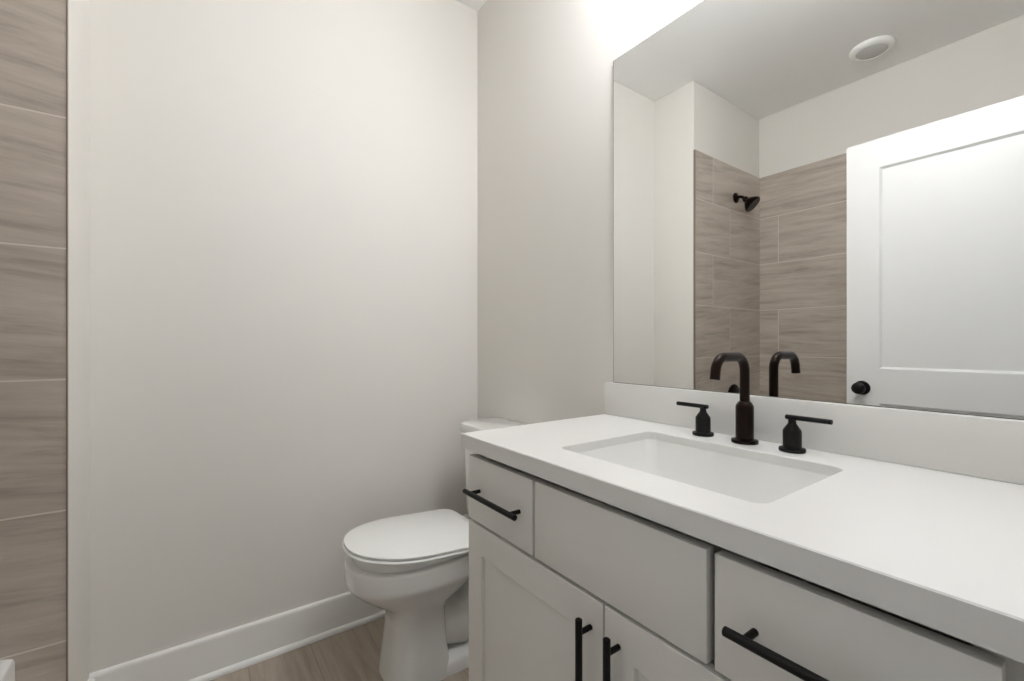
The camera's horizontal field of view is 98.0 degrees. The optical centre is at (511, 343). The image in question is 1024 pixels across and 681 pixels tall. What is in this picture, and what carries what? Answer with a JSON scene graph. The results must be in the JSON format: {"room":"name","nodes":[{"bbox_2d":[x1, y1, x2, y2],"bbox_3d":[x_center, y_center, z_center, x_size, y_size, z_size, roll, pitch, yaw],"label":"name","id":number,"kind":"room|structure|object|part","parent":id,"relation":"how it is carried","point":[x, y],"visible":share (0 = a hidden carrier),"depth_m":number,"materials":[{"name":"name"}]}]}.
{"room":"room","nodes":[
{"label":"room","id":0,"kind":"room"},
{"bbox_2d":[0,0,89,680],"bbox_3d":[-1.592,-0.230,0.988,0.936,2.708,0.417,0,0,-36],"label":"wall","id":1,"kind":"structure","parent":0,"point":[45,44],"depth_m":1.07,"materials":[{"name":"tile"}]},
{"bbox_3d":[-1.095,-0.020,1.097,0.002,2.288,0.012,0,0,-36],"label":"edge trim","id":2,"kind":"part","parent":1,"relation":"part of","materials":[{"name":"brown metal"}]},
{"bbox_2d":[90,0,476,672],"bbox_3d":[-0.709,-0.230,1.807,1.494,2.708,0.120,0,0,-36],"label":"wall","id":3,"kind":"structure","parent":0,"point":[283,193],"depth_m":1.61,"materials":[{"name":"paint"}]},
{"bbox_2d":[89,591,384,680],"bbox_3d":[-0.712,1.056,1.713,1.340,0.137,0.028,0,0,-36],"label":"baseboard","id":4,"kind":"structure","parent":3,"relation":"attached to","point":[210,657],"depth_m":1.56,"materials":[{"name":"paint"}]},
{"bbox_3d":[-0.708,1.114,1.708,1.340,0.018,0.013,0,0,-36],"label":"shoe moulding","id":5,"kind":"part","parent":4,"relation":"part of","materials":[{"name":"paint"}]},
{"bbox_2d":[210,617,468,680],"bbox_3d":[-0.546,1.174,0.759,2.500,0.100,2.130,0,0,-36],"label":"floor","id":6,"kind":"structure","parent":0,"point":[353,654],"depth_m":1.56,"materials":[{"name":"brown wood"}]},
{"bbox_2d":[0,659,14,680],"bbox_3d":[-1.001,0.928,0.216,0.712,0.392,1.527,0,0,-36],"label":"bathtub","id":7,"kind":"object","parent":6,"relation":"on","point":[7,666],"visible":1,"depth_m":1.01,"materials":[{"name":"ceramic"}]},
{"bbox_2d":[342,417,526,680],"bbox_3d":[-0.244,0.724,1.618,0.707,0.803,0.388,0,0,-36],"label":"toilet","id":8,"kind":"object","parent":6,"relation":"on","point":[414,568],"visible":0.68,"depth_m":1.46,"materials":[{"name":"white ceramic"}]},
{"bbox_3d":[-0.338,0.663,1.550,0.466,0.042,0.368,0,0,-36],"label":"lid","id":9,"kind":"part","parent":8,"relation":"part of","materials":[{"name":"plastic"}]},
{"bbox_3d":[-0.338,0.686,1.551,0.416,0.043,0.310,0,0,-36],"label":"seat","id":10,"kind":"part","parent":8,"relation":"part of","materials":[{"name":"plastic"}]},
{"bbox_3d":[-0.040,0.539,1.765,0.186,0.347,0.364,0,0,-36],"label":"tank","id":11,"kind":"part","parent":8,"relation":"part of","materials":[{"name":"white ceramic"}]},
{"bbox_3d":[-0.042,0.344,1.764,0.209,0.043,0.388,0,0,-36],"label":"tank lid","id":12,"kind":"part","parent":8,"relation":"part of","materials":[{"name":"white ceramic"}]},
{"bbox_2d":[462,452,1023,680],"bbox_3d":[0.379,0.694,0.879,0.570,0.861,0.990,0,0,-36],"label":"vanity cabinet","id":13,"kind":"object","parent":6,"relation":"on","point":[565,585],"visible":0.98,"depth_m":0.69,"materials":[{"name":"paint"}]},
{"bbox_3d":[-0.089,0.360,1.079,0.032,0.011,0.011,0,0,-36],"label":"pull post","id":14,"kind":"part","parent":13,"relation":"part of","materials":[{"name":"black metal"}]},
{"bbox_3d":[-0.055,0.360,1.004,0.012,0.012,0.210,0,0,-36],"label":"bar pull","id":15,"kind":"part","parent":13,"relation":"part of","materials":[{"name":"black metal"}]},
{"bbox_3d":[-0.026,0.360,1.031,0.020,0.157,0.261,0,0,-36],"label":"drawer","id":16,"kind":"part","parent":13,"relation":"part of","materials":[{"name":"paint"}]},
{"bbox_3d":[0.005,0.360,0.948,0.032,0.011,0.011,0,0,-36],"label":"pull post","id":17,"kind":"part","parent":13,"relation":"part of","materials":[{"name":"black metal"}]},
{"bbox_3d":[0.117,0.694,1.290,0.515,0.861,0.018,0,0,-36],"label":"panel","id":18,"kind":"part","parent":13,"relation":"part of","materials":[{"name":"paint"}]},
{"bbox_3d":[0.031,0.726,0.952,0.020,0.560,0.454,0,0,-36],"label":"cabinet door","id":19,"kind":"part","parent":13,"relation":"part of","materials":[{"name":"paint"}]},
{"bbox_3d":[0.115,0.580,0.768,0.012,0.210,0.012,0,0,-36],"label":"bar pull","id":20,"kind":"part","parent":13,"relation":"part of","materials":[{"name":"black metal"}]},
{"bbox_3d":[0.128,0.499,0.777,0.032,0.011,0.011,0,0,-36],"label":"pull post","id":21,"kind":"part","parent":13,"relation":"part of","materials":[{"name":"black metal"}]},
{"bbox_3d":[0.152,0.580,0.716,0.012,0.210,0.012,0,0,-36],"label":"bar pull","id":22,"kind":"part","parent":13,"relation":"part of","materials":[{"name":"black metal"}]},
{"bbox_3d":[0.165,0.499,0.726,0.032,0.011,0.011,0,0,-36],"label":"pull post","id":23,"kind":"part","parent":13,"relation":"part of","materials":[{"name":"black metal"}]},
{"bbox_3d":[0.164,0.360,0.767,0.020,0.157,0.376,0,0,-36],"label":"false drawer","id":24,"kind":"part","parent":13,"relation":"part of","materials":[{"name":"paint"}]},
{"bbox_3d":[0.300,0.726,0.578,0.020,0.560,0.458,0,0,-36],"label":"cabinet door","id":25,"kind":"part","parent":13,"relation":"part of","materials":[{"name":"paint"}]},
{"bbox_2d":[461,382,1023,662],"bbox_3d":[0.386,0.194,0.887,0.551,0.138,0.996,0,0,-36],"label":"countertop","id":26,"kind":"structure","parent":13,"relation":"on","point":[918,516],"depth_m":0.68,"materials":[{"name":"white stone"}]},
{"bbox_2d":[676,401,713,436],"bbox_3d":[0.460,0.188,1.125,0.050,0.076,0.098,0,0,-36],"label":"tap","id":27,"kind":"object","parent":26,"relation":"on","point":[702,420],"visible":1,"depth_m":1.10,"materials":[{"name":"black metal"}]},
{"bbox_3d":[0.457,0.155,1.130,0.010,0.010,0.085,0,0,-36],"label":"lever","id":28,"kind":"part","parent":27,"relation":"part of","materials":[{"name":"black metal"}]},
{"bbox_3d":[0.474,0.189,1.106,0.035,0.060,0.035,0,0,-36],"label":"handle","id":29,"kind":"part","parent":27,"relation":"part of","materials":[{"name":"black metal"}]},
{"bbox_2d":[566,439,829,574],"bbox_3d":[0.355,0.316,0.893,0.376,0.138,0.490,0,0,-36],"label":"sink","id":30,"kind":"object","parent":26,"relation":"in","point":[754,481],"visible":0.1,"depth_m":1.00,"materials":[{"name":"white ceramic"}]},
{"bbox_2d":[709,352,758,444],"bbox_3d":[0.490,0.123,0.990,0.164,0.208,0.057,0,0,-36],"label":"faucet","id":31,"kind":"object","parent":26,"relation":"on","point":[744,409],"visible":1,"depth_m":1.00,"materials":[{"name":"black metal"}]},
{"bbox_3d":[0.483,0.078,0.985,0.146,0.118,0.021,0,0,-36],"label":"spout","id":32,"kind":"part","parent":31,"relation":"part of","materials":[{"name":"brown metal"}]},
{"bbox_2d":[778,414,832,453],"bbox_3d":[0.605,0.188,0.921,0.050,0.076,0.098,0,0,-36],"label":"tap","id":33,"kind":"object","parent":26,"relation":"on","point":[792,434],"visible":1,"depth_m":0.93,"materials":[{"name":"black metal"}]},
{"bbox_3d":[0.591,0.189,0.940,0.035,0.060,0.035,0,0,-36],"label":"handle","id":34,"kind":"part","parent":33,"relation":"part of","materials":[{"name":"black metal"}]},
{"bbox_3d":[0.609,0.155,0.916,0.010,0.010,0.085,0,0,-36],"label":"lever","id":35,"kind":"part","parent":33,"relation":"part of","materials":[{"name":"black metal"}]},
{"bbox_3d":[0.292,0.360,0.548,0.032,0.011,0.011,0,0,-36],"label":"pull post","id":36,"kind":"part","parent":13,"relation":"part of","materials":[{"name":"black metal"}]},
{"bbox_3d":[0.327,0.360,0.473,0.012,0.012,0.210,0,0,-36],"label":"bar pull","id":37,"kind":"part","parent":13,"relation":"part of","materials":[{"name":"black metal"}]},
{"bbox_3d":[0.357,0.360,0.499,0.020,0.157,0.262,0,0,-36],"label":"drawer","id":38,"kind":"part","parent":13,"relation":"part of","materials":[{"name":"paint"}]},
{"bbox_2d":[456,0,486,10],"bbox_3d":[-0.546,-1.634,0.759,2.500,0.100,2.130,0,0,-36],"label":"ceiling","id":39,"kind":"structure","parent":0,"point":[475,5],"depth_m":2.07,"materials":[{"name":"white paint"}]},
{"bbox_2d":[477,0,971,664],"bbox_3d":[0.452,-0.230,1.370,0.120,2.708,1.944,0,0,-36],"label":"wall","id":40,"kind":"structure","parent":0,"point":[545,67],"depth_m":1.72,"materials":[{"name":"paint"}]},
{"bbox_2d":[605,382,1023,484],"bbox_3d":[0.599,0.176,1.041,0.025,0.102,0.996,0,0,-36],"label":"backsplash","id":41,"kind":"structure","parent":40,"relation":"attached to","point":[992,448],"depth_m":0.88,"materials":[{"name":"white stone"}]},
{"bbox_2d":[613,0,1023,419],"bbox_3d":[0.606,-0.392,1.048,0.006,1.034,0.952,0,0,-36],"label":"mirror","id":42,"kind":"object","parent":40,"relation":"attached to","point":[828,195],"visible":1,"depth_m":0.96,"materials":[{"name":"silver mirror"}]}
]}

